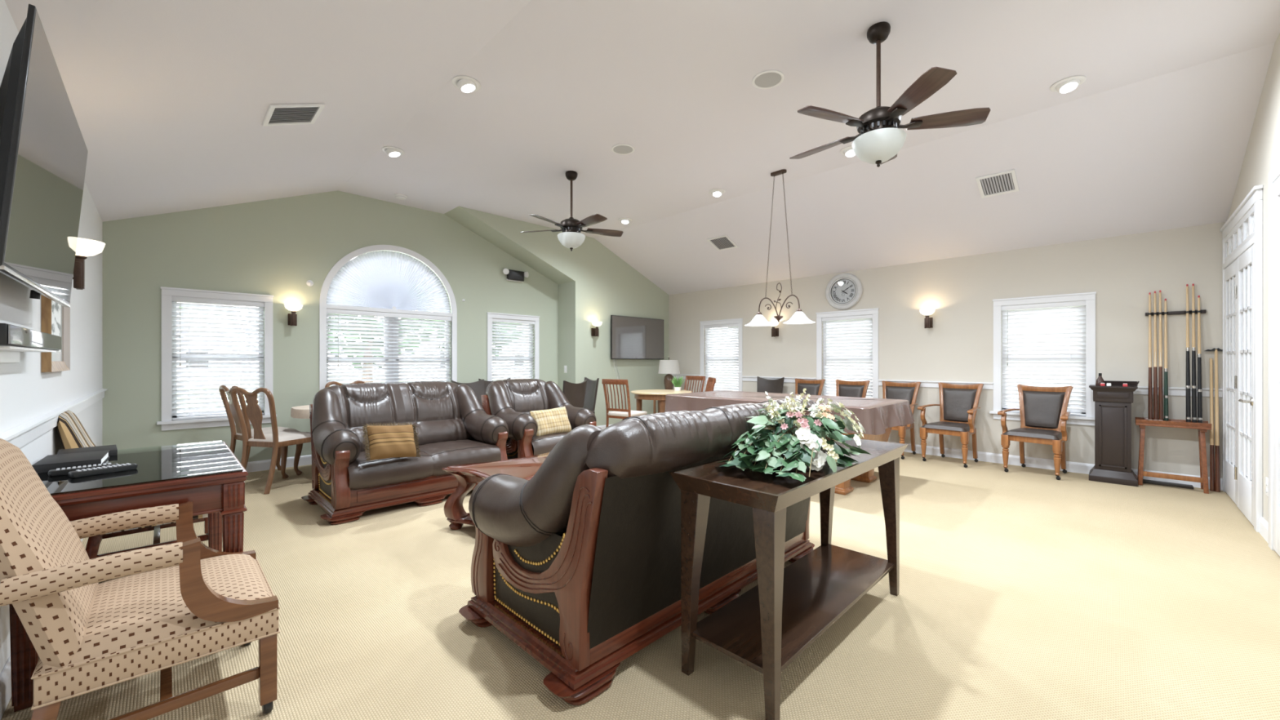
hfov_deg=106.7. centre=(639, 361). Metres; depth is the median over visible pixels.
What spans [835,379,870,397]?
chair
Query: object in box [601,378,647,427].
chair
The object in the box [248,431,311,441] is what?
seat cushion
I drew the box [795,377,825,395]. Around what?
chair
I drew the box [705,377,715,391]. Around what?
chair
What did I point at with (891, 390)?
chair
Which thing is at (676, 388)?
pot
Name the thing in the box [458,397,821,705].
leather sofa
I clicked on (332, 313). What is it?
window blind
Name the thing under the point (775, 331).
wall sconce
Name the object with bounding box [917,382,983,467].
chair
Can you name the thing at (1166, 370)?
pool cue
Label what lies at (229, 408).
chair
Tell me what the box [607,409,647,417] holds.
seat cushion
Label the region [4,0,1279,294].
ceiling
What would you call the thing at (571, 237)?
ceiling fan
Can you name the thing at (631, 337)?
television
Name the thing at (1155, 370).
pool cue
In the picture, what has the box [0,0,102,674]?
wall
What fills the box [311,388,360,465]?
armrest
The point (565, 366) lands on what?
light switch
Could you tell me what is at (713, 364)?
window blind
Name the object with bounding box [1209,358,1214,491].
stick
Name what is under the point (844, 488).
pool table
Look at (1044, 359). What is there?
window blind
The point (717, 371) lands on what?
lawn
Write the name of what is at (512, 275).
emergency light
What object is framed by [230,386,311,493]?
chair
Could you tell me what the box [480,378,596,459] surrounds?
leather armchair
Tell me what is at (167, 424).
window
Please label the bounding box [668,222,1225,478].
wall
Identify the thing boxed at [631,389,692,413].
table
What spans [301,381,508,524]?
leather loveseat
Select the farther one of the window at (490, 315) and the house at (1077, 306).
the house at (1077, 306)
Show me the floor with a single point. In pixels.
(1026, 593)
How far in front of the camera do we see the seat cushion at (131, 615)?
1.48 m
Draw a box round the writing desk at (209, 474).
[8,440,248,711]
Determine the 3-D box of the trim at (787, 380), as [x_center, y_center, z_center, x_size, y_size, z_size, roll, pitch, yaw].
[2.177,0.292,7.558,0.030,0.085,1.290,0,0,-45]
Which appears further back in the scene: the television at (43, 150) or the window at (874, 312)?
the window at (874, 312)
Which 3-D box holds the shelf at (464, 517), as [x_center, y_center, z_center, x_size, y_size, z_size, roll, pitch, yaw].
[-0.721,1.119,3.507,1.108,0.033,0.748,0,0,-45]
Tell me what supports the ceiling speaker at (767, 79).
attached to the ceiling
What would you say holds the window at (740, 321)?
in the wall at (1122, 271)
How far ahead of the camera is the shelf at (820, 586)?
2.00 m
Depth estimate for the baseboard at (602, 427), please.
8.00 m
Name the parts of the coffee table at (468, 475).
leg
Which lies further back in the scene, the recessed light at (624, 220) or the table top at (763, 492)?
the recessed light at (624, 220)
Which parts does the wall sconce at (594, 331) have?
plate, stem, lamp shade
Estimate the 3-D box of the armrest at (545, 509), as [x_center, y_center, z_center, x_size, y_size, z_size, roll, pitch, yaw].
[-0.448,0.516,1.983,0.260,0.565,0.813,0,0,-45]
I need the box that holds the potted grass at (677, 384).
[671,376,684,391]
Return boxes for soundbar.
[0,323,62,362]
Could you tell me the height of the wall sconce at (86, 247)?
0.237 m
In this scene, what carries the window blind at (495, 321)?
attached to the window at (490, 315)
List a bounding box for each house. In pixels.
[177,302,244,388]
[398,324,528,381]
[732,306,1081,408]
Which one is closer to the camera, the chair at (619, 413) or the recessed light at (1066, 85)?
the recessed light at (1066, 85)
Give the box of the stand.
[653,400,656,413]
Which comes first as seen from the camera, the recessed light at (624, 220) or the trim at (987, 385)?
the trim at (987, 385)
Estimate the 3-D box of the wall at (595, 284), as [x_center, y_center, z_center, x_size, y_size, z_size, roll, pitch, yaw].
[-1.078,-0.425,7.895,4.160,3.230,0.470,0,0,-45]
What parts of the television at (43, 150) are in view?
sensor knob, trim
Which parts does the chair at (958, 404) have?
leg, post, leg, seat rail, rail, rail, leg, leg, post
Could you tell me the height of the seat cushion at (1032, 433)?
0.056 m
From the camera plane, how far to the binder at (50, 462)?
2.06 m
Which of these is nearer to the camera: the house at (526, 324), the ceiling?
the ceiling
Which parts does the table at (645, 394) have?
leg, leg, leg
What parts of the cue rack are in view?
leg, leg, leg, leg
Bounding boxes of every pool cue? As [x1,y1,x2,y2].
[1147,292,1152,420]
[1153,291,1158,420]
[1158,290,1163,420]
[1164,298,1168,421]
[1185,284,1191,422]
[1191,283,1196,422]
[1197,295,1202,422]
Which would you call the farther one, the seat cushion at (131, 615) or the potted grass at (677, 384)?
the potted grass at (677, 384)
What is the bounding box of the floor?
[0,451,1279,719]
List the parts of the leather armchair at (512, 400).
panel, backrest, arm post, arm post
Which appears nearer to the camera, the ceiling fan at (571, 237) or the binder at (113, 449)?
the binder at (113, 449)
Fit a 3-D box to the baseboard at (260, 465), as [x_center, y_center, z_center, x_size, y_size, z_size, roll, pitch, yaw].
[-3.144,1.135,6.149,5.050,0.110,0.016,0,0,-45]
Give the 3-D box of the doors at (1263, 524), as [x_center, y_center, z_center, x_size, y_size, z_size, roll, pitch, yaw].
[4.180,1.135,3.174,0.360,0.110,0.016,0,0,-45]
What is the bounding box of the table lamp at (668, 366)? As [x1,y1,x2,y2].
[657,357,679,389]
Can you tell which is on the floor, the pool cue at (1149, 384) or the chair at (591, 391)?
the chair at (591, 391)
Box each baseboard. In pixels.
[0,537,83,719]
[245,454,311,472]
[597,423,613,429]
[888,441,1222,490]
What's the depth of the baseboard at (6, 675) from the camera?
1.64 m
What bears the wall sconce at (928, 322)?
attached to the wall at (1122, 271)
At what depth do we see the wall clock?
6.80 m
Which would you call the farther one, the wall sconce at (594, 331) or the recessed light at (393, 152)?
the wall sconce at (594, 331)
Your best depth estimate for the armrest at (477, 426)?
4.59 m
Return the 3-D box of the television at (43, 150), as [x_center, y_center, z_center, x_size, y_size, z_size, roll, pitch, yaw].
[-2.117,-0.591,1.659,1.240,0.727,0.161,0,0,45]
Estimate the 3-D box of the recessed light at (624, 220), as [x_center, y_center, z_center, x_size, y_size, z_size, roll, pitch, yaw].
[-0.212,-2.022,6.859,0.200,0.067,0.200,0,0,-45]
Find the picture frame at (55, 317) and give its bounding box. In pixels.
[40,294,70,372]
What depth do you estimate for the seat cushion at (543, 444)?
4.72 m
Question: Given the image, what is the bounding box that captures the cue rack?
[1134,417,1211,493]
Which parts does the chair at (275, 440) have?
post, post, seat rail, leg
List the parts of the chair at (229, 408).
post, post, seat rail, leg, leg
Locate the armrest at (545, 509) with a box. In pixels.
[468,424,602,546]
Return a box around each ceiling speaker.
[611,143,635,155]
[751,70,784,88]
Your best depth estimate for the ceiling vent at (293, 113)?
3.26 m
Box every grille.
[8,324,62,349]
[613,145,632,154]
[754,72,781,87]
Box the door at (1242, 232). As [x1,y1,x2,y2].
[1220,184,1262,532]
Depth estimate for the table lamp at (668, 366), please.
8.34 m
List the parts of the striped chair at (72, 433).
backrest, leg, seat rail, leg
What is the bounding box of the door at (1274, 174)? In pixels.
[1268,159,1279,555]
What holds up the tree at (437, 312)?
on the lawn at (717, 371)
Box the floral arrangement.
[716,388,871,482]
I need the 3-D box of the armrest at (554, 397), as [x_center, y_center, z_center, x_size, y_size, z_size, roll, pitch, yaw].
[-0.814,0.516,5.438,0.260,0.565,0.813,0,0,-45]
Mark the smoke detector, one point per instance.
(399, 196)
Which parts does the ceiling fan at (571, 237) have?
blade, blade, lamp shade, blade, blade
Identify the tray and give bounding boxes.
[1104,380,1139,386]
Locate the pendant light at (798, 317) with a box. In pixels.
[744,168,815,326]
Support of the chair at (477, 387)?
on the floor
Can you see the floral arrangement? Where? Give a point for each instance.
(783, 451)
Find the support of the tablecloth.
on the pool table at (844, 488)
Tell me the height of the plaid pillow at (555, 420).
0.287 m
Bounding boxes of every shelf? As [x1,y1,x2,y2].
[446,512,475,525]
[692,544,893,673]
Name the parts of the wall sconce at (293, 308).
plate, lamp shade, stem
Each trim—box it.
[0,388,106,448]
[671,373,700,378]
[742,376,816,382]
[877,379,993,389]
[1133,386,1222,397]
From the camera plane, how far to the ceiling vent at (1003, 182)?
4.65 m
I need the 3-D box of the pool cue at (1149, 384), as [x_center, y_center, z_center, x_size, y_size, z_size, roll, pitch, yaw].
[4.985,-0.043,4.656,0.032,1.272,0.116,0,0,41]
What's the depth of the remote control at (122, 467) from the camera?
1.95 m
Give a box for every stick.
[1204,347,1222,492]
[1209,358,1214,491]
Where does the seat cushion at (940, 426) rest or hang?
on the chair at (958, 404)
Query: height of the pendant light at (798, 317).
1.640 m
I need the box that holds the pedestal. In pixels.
[1088,384,1137,486]
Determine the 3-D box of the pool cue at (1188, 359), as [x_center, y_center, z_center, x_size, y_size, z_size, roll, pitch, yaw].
[5.162,-0.070,4.483,0.120,1.327,0.032,0,0,-44]
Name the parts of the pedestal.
panel, panel moulding, drawer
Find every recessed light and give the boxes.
[381,146,404,157]
[452,75,480,93]
[617,217,631,223]
[708,188,725,196]
[840,146,855,156]
[1049,75,1086,93]
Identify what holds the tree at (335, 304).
on the lawn at (717, 371)
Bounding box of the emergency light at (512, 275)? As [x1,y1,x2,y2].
[502,268,528,282]
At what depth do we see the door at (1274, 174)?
2.97 m
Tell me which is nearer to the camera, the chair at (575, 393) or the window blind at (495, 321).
the chair at (575, 393)
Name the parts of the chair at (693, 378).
post, rail, post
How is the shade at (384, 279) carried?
attached to the window at (323, 306)
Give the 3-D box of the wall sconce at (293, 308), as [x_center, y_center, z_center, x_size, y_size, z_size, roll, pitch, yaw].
[-3.864,-0.513,5.306,0.172,0.237,0.190,0,0,-45]
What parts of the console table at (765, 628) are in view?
leg, leg, leg, leg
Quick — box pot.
[674,386,680,391]
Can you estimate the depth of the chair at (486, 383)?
6.81 m
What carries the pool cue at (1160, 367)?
on the cue rack
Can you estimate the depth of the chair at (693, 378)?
7.92 m
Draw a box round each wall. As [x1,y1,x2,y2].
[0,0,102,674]
[102,190,558,462]
[444,206,668,426]
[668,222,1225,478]
[1226,33,1279,523]
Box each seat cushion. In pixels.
[35,554,271,671]
[235,426,299,436]
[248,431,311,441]
[347,450,433,489]
[418,439,501,475]
[531,431,568,455]
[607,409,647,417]
[921,421,976,431]
[1003,427,1062,439]
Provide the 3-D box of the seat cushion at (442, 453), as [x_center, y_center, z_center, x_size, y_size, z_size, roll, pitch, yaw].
[-1.710,0.862,4.369,0.610,0.229,0.642,0,0,-45]
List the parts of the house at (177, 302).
pane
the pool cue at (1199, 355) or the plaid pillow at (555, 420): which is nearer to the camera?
the pool cue at (1199, 355)
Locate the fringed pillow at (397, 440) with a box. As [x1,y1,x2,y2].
[361,422,421,462]
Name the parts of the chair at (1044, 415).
leg, post, leg, seat rail, rail, rail, leg, leg, post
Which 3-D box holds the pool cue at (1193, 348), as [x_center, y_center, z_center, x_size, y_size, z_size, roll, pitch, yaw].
[5.188,-0.070,4.457,0.120,1.327,0.032,0,0,-44]
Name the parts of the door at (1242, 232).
pane, pane, pane, pane, pane, pane, pane, pane, pane, pane, pane, pane, pane, pane, pane, pane, pane, pane, pane, pane, pane, handle, pane, pane, pane, pane, pane, pane, pane, pane, pane, pane, pane, pane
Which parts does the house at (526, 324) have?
pane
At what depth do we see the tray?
4.68 m
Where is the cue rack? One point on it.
(1141, 422)
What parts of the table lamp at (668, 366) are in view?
lamp shade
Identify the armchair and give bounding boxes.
[0,438,279,719]
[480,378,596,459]
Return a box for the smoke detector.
[394,193,407,199]
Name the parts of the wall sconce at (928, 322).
stem, lamp shade, plate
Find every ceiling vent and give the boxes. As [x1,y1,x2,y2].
[262,103,324,126]
[706,234,737,251]
[975,168,1018,198]
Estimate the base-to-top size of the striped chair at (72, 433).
0.929 m
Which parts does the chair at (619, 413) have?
post, rail, rail, seat rail, post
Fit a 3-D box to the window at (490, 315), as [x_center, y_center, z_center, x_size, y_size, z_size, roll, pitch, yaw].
[-1.978,-0.025,7.388,0.946,1.399,0.185,0,0,-45]
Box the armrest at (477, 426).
[455,383,508,444]
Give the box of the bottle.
[1095,373,1104,386]
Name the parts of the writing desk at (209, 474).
leg, glass, leg, leg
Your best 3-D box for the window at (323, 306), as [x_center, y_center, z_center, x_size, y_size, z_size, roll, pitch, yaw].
[-3.198,-0.438,6.168,1.696,2.100,0.185,0,0,-45]
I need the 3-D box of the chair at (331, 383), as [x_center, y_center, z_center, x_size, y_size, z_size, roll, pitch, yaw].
[-3.315,0.716,5.518,0.568,0.960,0.496,0,0,41]
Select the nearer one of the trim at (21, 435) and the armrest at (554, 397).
the trim at (21, 435)
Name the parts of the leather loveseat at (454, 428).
nailhead trim, panel, arm post, frame, backrest, rail, rail panel, arm post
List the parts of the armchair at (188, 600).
leg, backrest, seat rail, leg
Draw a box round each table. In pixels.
[290,404,310,418]
[441,452,549,529]
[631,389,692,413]
[669,435,908,719]
[834,426,892,495]
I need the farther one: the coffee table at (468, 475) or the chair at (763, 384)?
the chair at (763, 384)
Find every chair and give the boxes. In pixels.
[56,409,208,559]
[218,385,302,475]
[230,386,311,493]
[324,380,364,387]
[451,379,484,406]
[478,377,511,395]
[562,379,586,408]
[582,377,599,414]
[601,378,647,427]
[684,375,705,392]
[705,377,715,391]
[756,376,784,393]
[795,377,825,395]
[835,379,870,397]
[881,380,920,459]
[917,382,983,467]
[997,384,1073,479]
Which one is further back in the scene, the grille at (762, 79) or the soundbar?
the grille at (762, 79)
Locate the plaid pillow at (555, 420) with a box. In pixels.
[529,406,571,435]
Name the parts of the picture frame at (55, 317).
frame rail, frame rail, frame rail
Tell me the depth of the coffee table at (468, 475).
3.34 m
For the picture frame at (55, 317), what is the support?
attached to the wall at (27, 393)
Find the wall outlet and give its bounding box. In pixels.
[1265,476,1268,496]
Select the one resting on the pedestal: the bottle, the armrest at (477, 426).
the bottle
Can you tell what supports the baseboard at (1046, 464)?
attached to the wall at (1122, 271)
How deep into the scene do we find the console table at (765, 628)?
1.82 m
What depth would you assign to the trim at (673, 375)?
8.94 m
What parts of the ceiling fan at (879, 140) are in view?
blade, blade, lamp shade, blade, blade, blade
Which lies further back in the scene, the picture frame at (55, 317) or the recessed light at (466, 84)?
the recessed light at (466, 84)
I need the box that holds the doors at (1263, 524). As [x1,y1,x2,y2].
[1258,517,1268,543]
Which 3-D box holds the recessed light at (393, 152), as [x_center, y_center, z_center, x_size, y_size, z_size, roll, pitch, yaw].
[-2.390,-2.023,4.610,0.200,0.072,0.200,0,0,-45]
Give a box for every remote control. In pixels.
[48,462,118,476]
[67,462,137,477]
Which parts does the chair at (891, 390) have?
post, rail, seat rail, leg, leg, post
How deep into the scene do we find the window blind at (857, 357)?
6.83 m
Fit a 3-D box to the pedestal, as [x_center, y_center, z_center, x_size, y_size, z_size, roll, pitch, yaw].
[4.701,0.718,4.732,0.340,0.945,0.294,0,0,45]
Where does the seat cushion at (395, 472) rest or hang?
on the leather loveseat at (454, 428)
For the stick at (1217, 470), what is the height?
1.313 m
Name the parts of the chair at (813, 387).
post, rail, post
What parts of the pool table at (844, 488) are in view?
leg, leg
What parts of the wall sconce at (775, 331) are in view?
stem, lamp shade, plate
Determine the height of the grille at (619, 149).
0.005 m
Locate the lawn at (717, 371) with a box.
[177,371,732,412]
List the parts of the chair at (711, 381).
post, rail, post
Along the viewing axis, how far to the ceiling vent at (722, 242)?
6.96 m
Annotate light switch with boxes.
[564,365,567,373]
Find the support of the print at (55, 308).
attached to the picture frame at (55, 317)
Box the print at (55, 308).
[51,300,60,351]
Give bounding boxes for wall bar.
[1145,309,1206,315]
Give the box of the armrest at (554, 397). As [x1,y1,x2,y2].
[544,381,596,430]
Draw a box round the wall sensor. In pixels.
[306,280,313,286]
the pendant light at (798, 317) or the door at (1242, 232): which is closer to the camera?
the door at (1242, 232)
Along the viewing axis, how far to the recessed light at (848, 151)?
4.58 m
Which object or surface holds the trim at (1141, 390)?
attached to the wall at (1122, 271)
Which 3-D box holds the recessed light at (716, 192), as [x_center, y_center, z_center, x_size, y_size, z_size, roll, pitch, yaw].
[0.926,-2.022,5.721,0.200,0.067,0.200,0,0,-45]
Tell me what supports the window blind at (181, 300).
attached to the window at (167, 424)
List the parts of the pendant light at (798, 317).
lamp shade, scroll arm, scroll arm, lamp shade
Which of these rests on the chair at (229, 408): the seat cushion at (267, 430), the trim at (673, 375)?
the seat cushion at (267, 430)
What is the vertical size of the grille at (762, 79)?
0.005 m
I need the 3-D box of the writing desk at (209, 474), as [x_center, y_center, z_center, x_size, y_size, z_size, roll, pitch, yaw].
[-2.280,0.826,2.188,0.638,0.728,1.088,0,0,-45]
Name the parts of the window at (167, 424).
sill, sash, sash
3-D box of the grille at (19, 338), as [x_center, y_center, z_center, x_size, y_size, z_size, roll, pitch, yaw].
[-2.113,-0.076,1.677,0.003,0.054,0.956,0,0,-45]
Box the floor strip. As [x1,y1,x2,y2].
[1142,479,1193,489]
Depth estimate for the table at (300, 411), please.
4.63 m
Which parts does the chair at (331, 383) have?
post, post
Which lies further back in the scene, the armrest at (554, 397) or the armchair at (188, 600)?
the armrest at (554, 397)
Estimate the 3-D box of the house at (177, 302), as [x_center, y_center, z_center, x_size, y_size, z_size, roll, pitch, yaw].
[-29.698,-1.110,24.042,14.400,5.100,7.600,0,0,-45]
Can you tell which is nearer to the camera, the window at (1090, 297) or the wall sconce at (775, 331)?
the window at (1090, 297)
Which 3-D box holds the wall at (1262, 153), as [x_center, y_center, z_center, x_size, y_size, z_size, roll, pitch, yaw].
[2.807,-0.425,1.789,7.300,3.230,0.001,0,0,-45]
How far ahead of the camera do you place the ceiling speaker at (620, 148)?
4.56 m
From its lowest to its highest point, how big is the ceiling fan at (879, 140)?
0.850 m
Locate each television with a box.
[0,4,88,307]
[610,315,663,359]
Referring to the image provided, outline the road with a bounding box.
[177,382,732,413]
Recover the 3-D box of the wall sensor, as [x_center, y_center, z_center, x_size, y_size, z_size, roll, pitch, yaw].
[-3.801,-0.900,5.484,0.070,0.069,0.027,0,0,-45]
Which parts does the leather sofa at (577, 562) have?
arm post, panel, nailhead trim, frame, backrest, rail, panel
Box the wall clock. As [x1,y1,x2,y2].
[825,272,862,309]
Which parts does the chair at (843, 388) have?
post, rail, post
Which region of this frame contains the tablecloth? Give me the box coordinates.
[664,390,914,435]
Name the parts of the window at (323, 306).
sash, sash, sash, sash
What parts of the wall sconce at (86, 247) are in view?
stem, lamp shade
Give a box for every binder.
[31,449,109,473]
[57,444,117,455]
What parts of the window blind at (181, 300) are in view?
rail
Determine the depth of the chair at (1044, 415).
5.10 m
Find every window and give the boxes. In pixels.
[156,286,276,431]
[319,244,457,391]
[486,311,539,381]
[699,318,742,391]
[815,307,879,398]
[989,292,1096,426]
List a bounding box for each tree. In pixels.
[328,304,435,382]
[414,311,523,355]
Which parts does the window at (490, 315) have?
sash, sash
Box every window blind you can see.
[171,295,264,420]
[326,308,451,386]
[492,318,534,381]
[703,323,738,391]
[822,314,872,398]
[1000,300,1085,416]
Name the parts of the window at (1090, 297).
sill, sash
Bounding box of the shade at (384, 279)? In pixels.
[326,250,450,313]
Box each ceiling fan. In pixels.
[520,170,623,251]
[789,21,991,167]
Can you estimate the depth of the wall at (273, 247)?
5.29 m
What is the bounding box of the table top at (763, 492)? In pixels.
[669,435,908,512]
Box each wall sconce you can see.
[72,237,105,289]
[284,303,302,325]
[591,321,602,336]
[768,321,778,337]
[919,308,935,328]
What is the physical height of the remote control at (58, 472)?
0.024 m
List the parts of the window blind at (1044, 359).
rail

